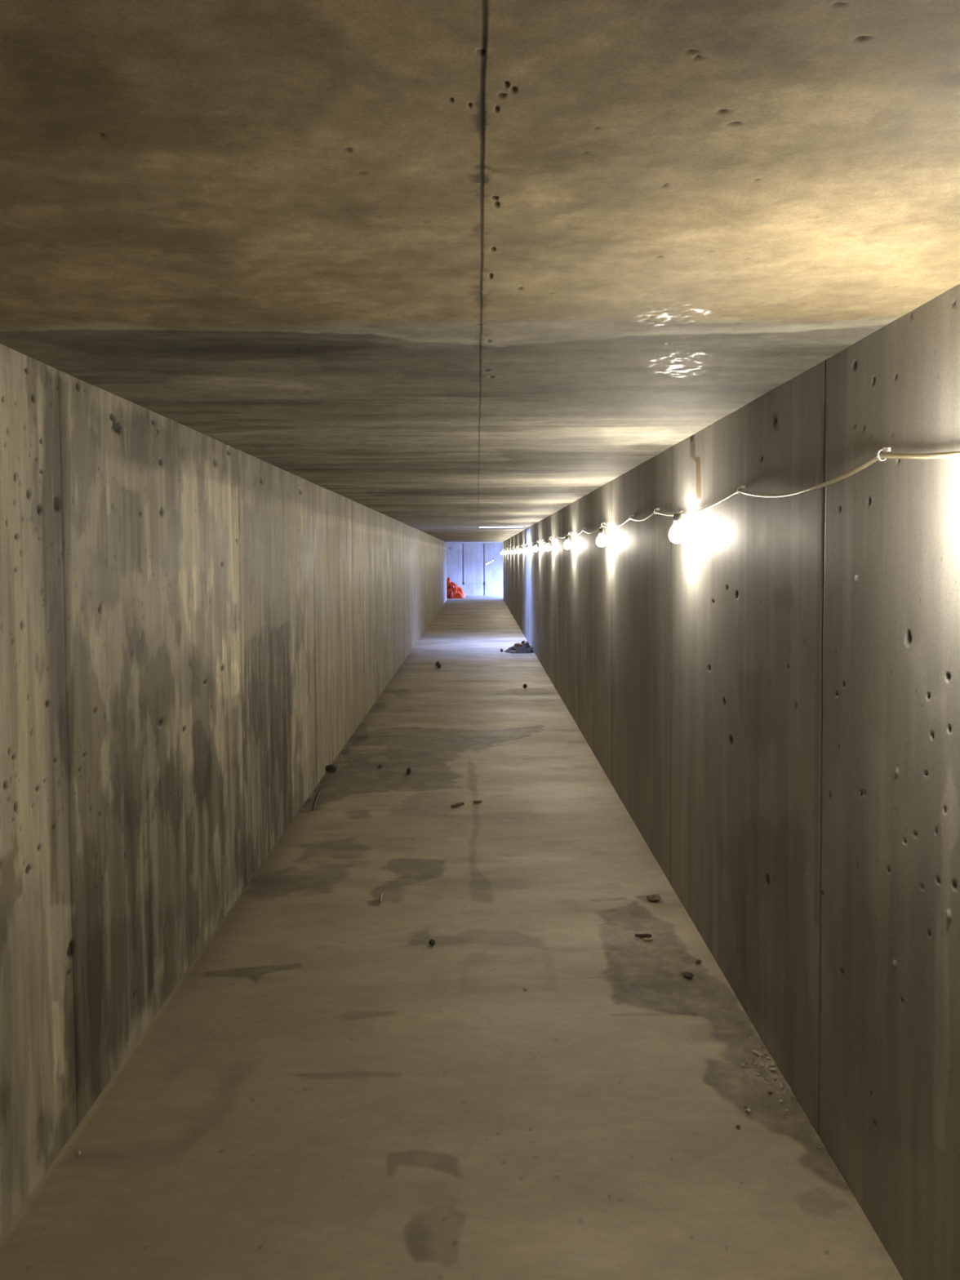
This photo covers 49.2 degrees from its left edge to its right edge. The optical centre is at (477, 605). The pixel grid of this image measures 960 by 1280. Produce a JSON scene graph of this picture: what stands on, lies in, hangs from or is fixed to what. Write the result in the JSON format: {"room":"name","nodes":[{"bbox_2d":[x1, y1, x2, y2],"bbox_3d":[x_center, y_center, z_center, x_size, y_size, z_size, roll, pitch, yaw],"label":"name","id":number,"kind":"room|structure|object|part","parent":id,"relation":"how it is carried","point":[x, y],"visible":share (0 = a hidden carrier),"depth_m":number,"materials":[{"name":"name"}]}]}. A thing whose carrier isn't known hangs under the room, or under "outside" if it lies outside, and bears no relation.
{"room":"underground passage","nodes":[
{"label":"underground passage","id":0,"kind":"room"},
{"bbox_2d":[0,343,446,1236],"bbox_3d":[-1.244,-0.225,16.307,0.252,2.115,42.600,0,3,0],"label":"wall","id":1,"kind":"structure","parent":0,"point":[195,627],"depth_m":3.44,"materials":[{"name":"concrete"}]},
{"bbox_2d":[0,595,902,1279],"bbox_3d":[-0.044,0.829,18.434,5.600,0.256,46.750,0,3,0],"label":"floor","id":2,"kind":"structure","parent":0,"point":[327,1090],"depth_m":3.21,"materials":[{"name":"concrete"}]},
{"bbox_2d":[312,788,321,810],"bbox_3d":[-1.042,1.253,6.774,0.014,0.012,0.564,-1,3,-4],"label":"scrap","id":3,"kind":"object","parent":2,"relation":"on","point":[316,800],"visible":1,"depth_m":6.73,"materials":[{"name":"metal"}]},
{"bbox_2d":[325,764,337,771],"bbox_3d":[-1.078,1.192,7.683,0.096,0.052,0.070,1,3,19],"label":"clod","id":4,"kind":"object","parent":2,"relation":"on","point":[331,767],"visible":0.95,"depth_m":7.65,"materials":[{"name":"brown soil"}]},
{"bbox_2d":[406,767,411,773],"bbox_3d":[-0.500,1.193,7.556,0.033,0.053,0.089,-1,3,-11],"label":"clod","id":5,"kind":"object","parent":2,"relation":"on","point":[408,770],"visible":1,"depth_m":7.53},
{"bbox_2d":[428,938,435,946],"bbox_3d":[-0.184,1.361,4.231,0.025,0.027,0.036,-2,3,-23],"label":"chip","id":6,"kind":"object","parent":2,"relation":"on","point":[432,942],"visible":1,"depth_m":4.22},
{"bbox_2d":[435,661,440,668],"bbox_3d":[-0.557,0.834,14.680,0.077,0.104,0.208,0,3,0],"label":"clod","id":7,"kind":"object","parent":2,"relation":"on","point":[437,664],"visible":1,"depth_m":14.62,"materials":[{"name":"brown soil"}]},
{"bbox_2d":[446,577,465,598],"bbox_3d":[-0.930,-0.650,39.309,0.920,0.802,0.872,0,3,0],"label":"tarp","id":8,"kind":"object","parent":2,"relation":"on","point":[453,590],"visible":0.78,"depth_m":39.09,"materials":[{"name":"plastic"}]},
{"bbox_2d":[450,802,464,808],"bbox_3d":[-0.130,1.251,6.570,0.028,0.024,0.106,2,4,43],"label":"stick","id":9,"kind":"object","parent":2,"relation":"on","point":[457,804],"visible":1,"depth_m":6.55,"materials":[{"name":"brown wood"}]},
{"bbox_2d":[473,800,481,803],"bbox_3d":[-0.003,1.248,6.649,0.058,0.020,0.025,-1,3,-14],"label":"stick","id":10,"kind":"object","parent":2,"relation":"on","point":[480,801],"visible":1,"depth_m":6.64,"materials":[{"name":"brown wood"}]},
{"bbox_2d":[503,642,533,653],"bbox_3d":[0.665,0.683,17.207,0.490,0.158,0.737,0,3,0],"label":"heap","id":11,"kind":"object","parent":2,"relation":"on","point":[518,649],"visible":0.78,"depth_m":17.00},
{"bbox_2d":[514,642,521,647],"bbox_3d":[0.665,0.651,17.124,0.086,0.078,0.140,-3,4,-43],"label":"rubble stone","id":12,"kind":"object","parent":11,"relation":"on","point":[517,644],"visible":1,"depth_m":17.10,"materials":[{"name":"grey stone"}]},
{"bbox_2d":[635,933,651,937],"bbox_3d":[0.681,1.357,4.308,0.069,0.014,0.020,0,3,0],"label":"stick","id":13,"kind":"object","parent":2,"relation":"on","point":[646,934],"visible":1,"depth_m":4.30,"materials":[{"name":"brown wood"}]},
{"bbox_2d":[646,894,661,901],"bbox_3d":[0.799,1.330,4.765,0.065,0.026,0.062,0,3,0],"label":"chip","id":14,"kind":"object","parent":2,"relation":"on","point":[651,897],"visible":1,"depth_m":4.75,"materials":[{"name":"grey concrete"}]},
{"bbox_2d":[681,971,693,977],"bbox_3d":[0.780,1.375,3.902,0.032,0.017,0.052,-3,4,-40],"label":"dead leaf","id":15,"kind":"object","parent":2,"relation":"on","point":[685,973],"visible":1,"depth_m":3.89,"materials":[{"name":"brown plant"}]},
{"bbox_2d":[751,1049,762,1056],"bbox_3d":[0.877,1.406,3.287,0.010,0.009,0.040,-2,3,-28],"label":"stick","id":16,"kind":"object","parent":2,"relation":"on","point":[753,1051],"visible":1,"depth_m":3.29,"materials":[{"name":"brown wood"}]},
{"bbox_2d":[769,1067,776,1071],"bbox_3d":[0.896,1.411,3.184,0.022,0.010,0.013,1,3,27],"label":"gravel stone","id":17,"kind":"object","parent":2,"relation":"on","point":[773,1069],"visible":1,"depth_m":3.18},
{"bbox_2d":[446,542,502,595],"bbox_3d":[-0.059,-1.420,41.604,5.100,2.115,0.250,0,3,0],"label":"wall","id":18,"kind":"structure","parent":0,"point":[466,567],"depth_m":41.47,"materials":[{"name":"concrete"}]},
{"bbox_2d":[0,0,959,543],"bbox_3d":[-0.060,-1.515,18.324,5.600,0.302,46.750,0,3,0],"label":"ceiling","id":19,"kind":"structure","parent":0,"point":[446,269],"depth_m":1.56,"materials":[{"name":"concrete"}]},
{"bbox_2d":[479,526,525,528],"bbox_3d":[-0.113,-1.424,16.251,2.528,0.288,42.600,0,3,0],"label":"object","id":20,"kind":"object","parent":19,"relation":"attached to","point":[480,527],"depth_m":19.45,"materials":[{"name":"white"}]},
{"bbox_2d":[502,284,959,1279],"bbox_3d":[1.032,-0.239,16.307,0.253,2.115,42.600,0,3,0],"label":"wall","id":21,"kind":"structure","parent":0,"point":[770,694],"depth_m":2.84,"materials":[{"name":"concrete"}]},
{"bbox_2d":[736,485,745,494],"bbox_3d":[0.893,-0.391,3.556,0.029,0.030,0.010,0,3,0],"label":"clip","id":22,"kind":"object","parent":21,"relation":"attached to","point":[740,486],"visible":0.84,"depth_m":3.55,"materials":[{"name":"plastic"}]},
{"bbox_2d":[875,447,890,461],"bbox_3d":[0.893,-0.333,2.307,0.029,0.030,0.010,0,3,0],"label":"clip","id":23,"kind":"object","parent":21,"relation":"attached to","point":[884,449],"visible":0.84,"depth_m":2.30,"materials":[{"name":"plastic"}]},
{"bbox_3d":[0.900,-0.343,2.307,0.016,0.009,0.008,0,3,0],"label":"nail plate","id":24,"kind":"part","parent":23,"relation":"part of","materials":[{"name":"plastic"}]},
{"bbox_3d":[0.895,-0.064,-3.406,0.029,0.030,0.010,0,3,0],"label":"clip","id":25,"kind":"object","parent":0,"visible":0},
{"bbox_2d":[483,451,959,562],"bbox_3d":[0.856,-0.849,18.325,0.626,0.478,46.286,0,3,-1],"label":"power cable","id":26,"kind":"object","parent":25,"relation":"attached to","point":[954,454],"visible":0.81,"depth_m":2.70,"materials":[{"name":"white plastic"}]},
{"bbox_2d":[524,544,528,552],"bbox_3d":[0.840,-0.977,18.014,0.074,0.142,0.074,0,3,0],"label":"lamp","id":27,"kind":"object","parent":26,"relation":"hanging from","point":[526,550],"visible":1,"depth_m":18.00,"materials":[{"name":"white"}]},
{"bbox_2d":[533,542,537,551],"bbox_3d":[0.841,-0.852,15.297,0.074,0.142,0.074,0,3,0],"label":"lamp","id":28,"kind":"object","parent":26,"relation":"hanging from","point":[535,548],"visible":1,"depth_m":15.28,"materials":[{"name":"white"}]},
{"bbox_3d":[0.841,-0.824,15.298,0.074,0.086,0.074,0,3,0],"label":"bulb","id":29,"kind":"part","parent":28,"relation":"part of","materials":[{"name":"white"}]},
{"bbox_2d":[545,539,551,551],"bbox_3d":[0.841,-0.723,12.580,0.074,0.142,0.074,0,3,0],"label":"lamp","id":30,"kind":"object","parent":26,"relation":"hanging from","point":[548,547],"visible":1,"depth_m":12.56,"materials":[{"name":"white glass"}]},
{"bbox_3d":[0.842,-0.695,12.582,0.074,0.086,0.074,0,3,0],"label":"bulb","id":31,"kind":"part","parent":30,"relation":"part of","materials":[{"name":"white glass"}]},
{"bbox_2d":[563,534,571,549],"bbox_3d":[0.842,-0.598,9.863,0.074,0.142,0.074,0,3,0],"label":"lamp","id":32,"kind":"object","parent":26,"relation":"hanging from","point":[566,545],"visible":1,"depth_m":9.84,"materials":[{"name":"white glass"}]},
{"bbox_3d":[0.842,-0.570,9.864,0.074,0.086,0.074,0,3,0],"label":"bulb","id":33,"kind":"part","parent":32,"relation":"part of","materials":[{"name":"white glass"}]},
{"bbox_2d":[595,525,606,546],"bbox_3d":[0.843,-0.470,7.146,0.074,0.142,0.074,0,3,0],"label":"lamp","id":34,"kind":"object","parent":26,"relation":"hanging from","point":[601,541],"visible":1,"depth_m":7.13,"materials":[{"name":"white glass"}]},
{"bbox_3d":[0.843,-0.442,7.147,0.074,0.086,0.074,0,3,0],"label":"bulb","id":35,"kind":"part","parent":34,"relation":"part of","materials":[{"name":"white glass"}]},
{"bbox_2d":[599,528,604,533],"bbox_3d":[0.843,-0.504,7.144,0.037,0.040,0.036,0,3,0],"label":"socket","id":36,"kind":"object","parent":34,"relation":"attached to","point":[601,530],"depth_m":7.13,"materials":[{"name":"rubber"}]},
{"bbox_2d":[668,509,686,543],"bbox_3d":[0.844,-0.333,4.429,0.074,0.142,0.074,0,3,0],"label":"lamp","id":37,"kind":"object","parent":26,"relation":"hanging from","point":[677,534],"visible":1,"depth_m":4.41,"materials":[{"name":"white glass"}]},
{"bbox_2d":[673,513,681,523],"bbox_3d":[0.844,-0.367,4.428,0.037,0.040,0.036,0,3,0],"label":"socket","id":38,"kind":"object","parent":37,"relation":"attached to","point":[677,517],"depth_m":4.41,"materials":[{"name":"plastic"}]},
{"bbox_3d":[0.844,-0.305,4.431,0.074,0.086,0.074,0,3,0],"label":"bulb","id":39,"kind":"part","parent":37,"relation":"part of","materials":[{"name":"white glass"}]},
{"bbox_2d":[950,481,959,519],"bbox_3d":[0.845,-0.210,1.782,0.074,0.142,0.074,0,3,0],"label":"lamp","id":40,"kind":"object","parent":26,"relation":"hanging from","point":[955,499],"visible":1,"depth_m":1.78,"materials":[{"name":"white glass"}]}
]}

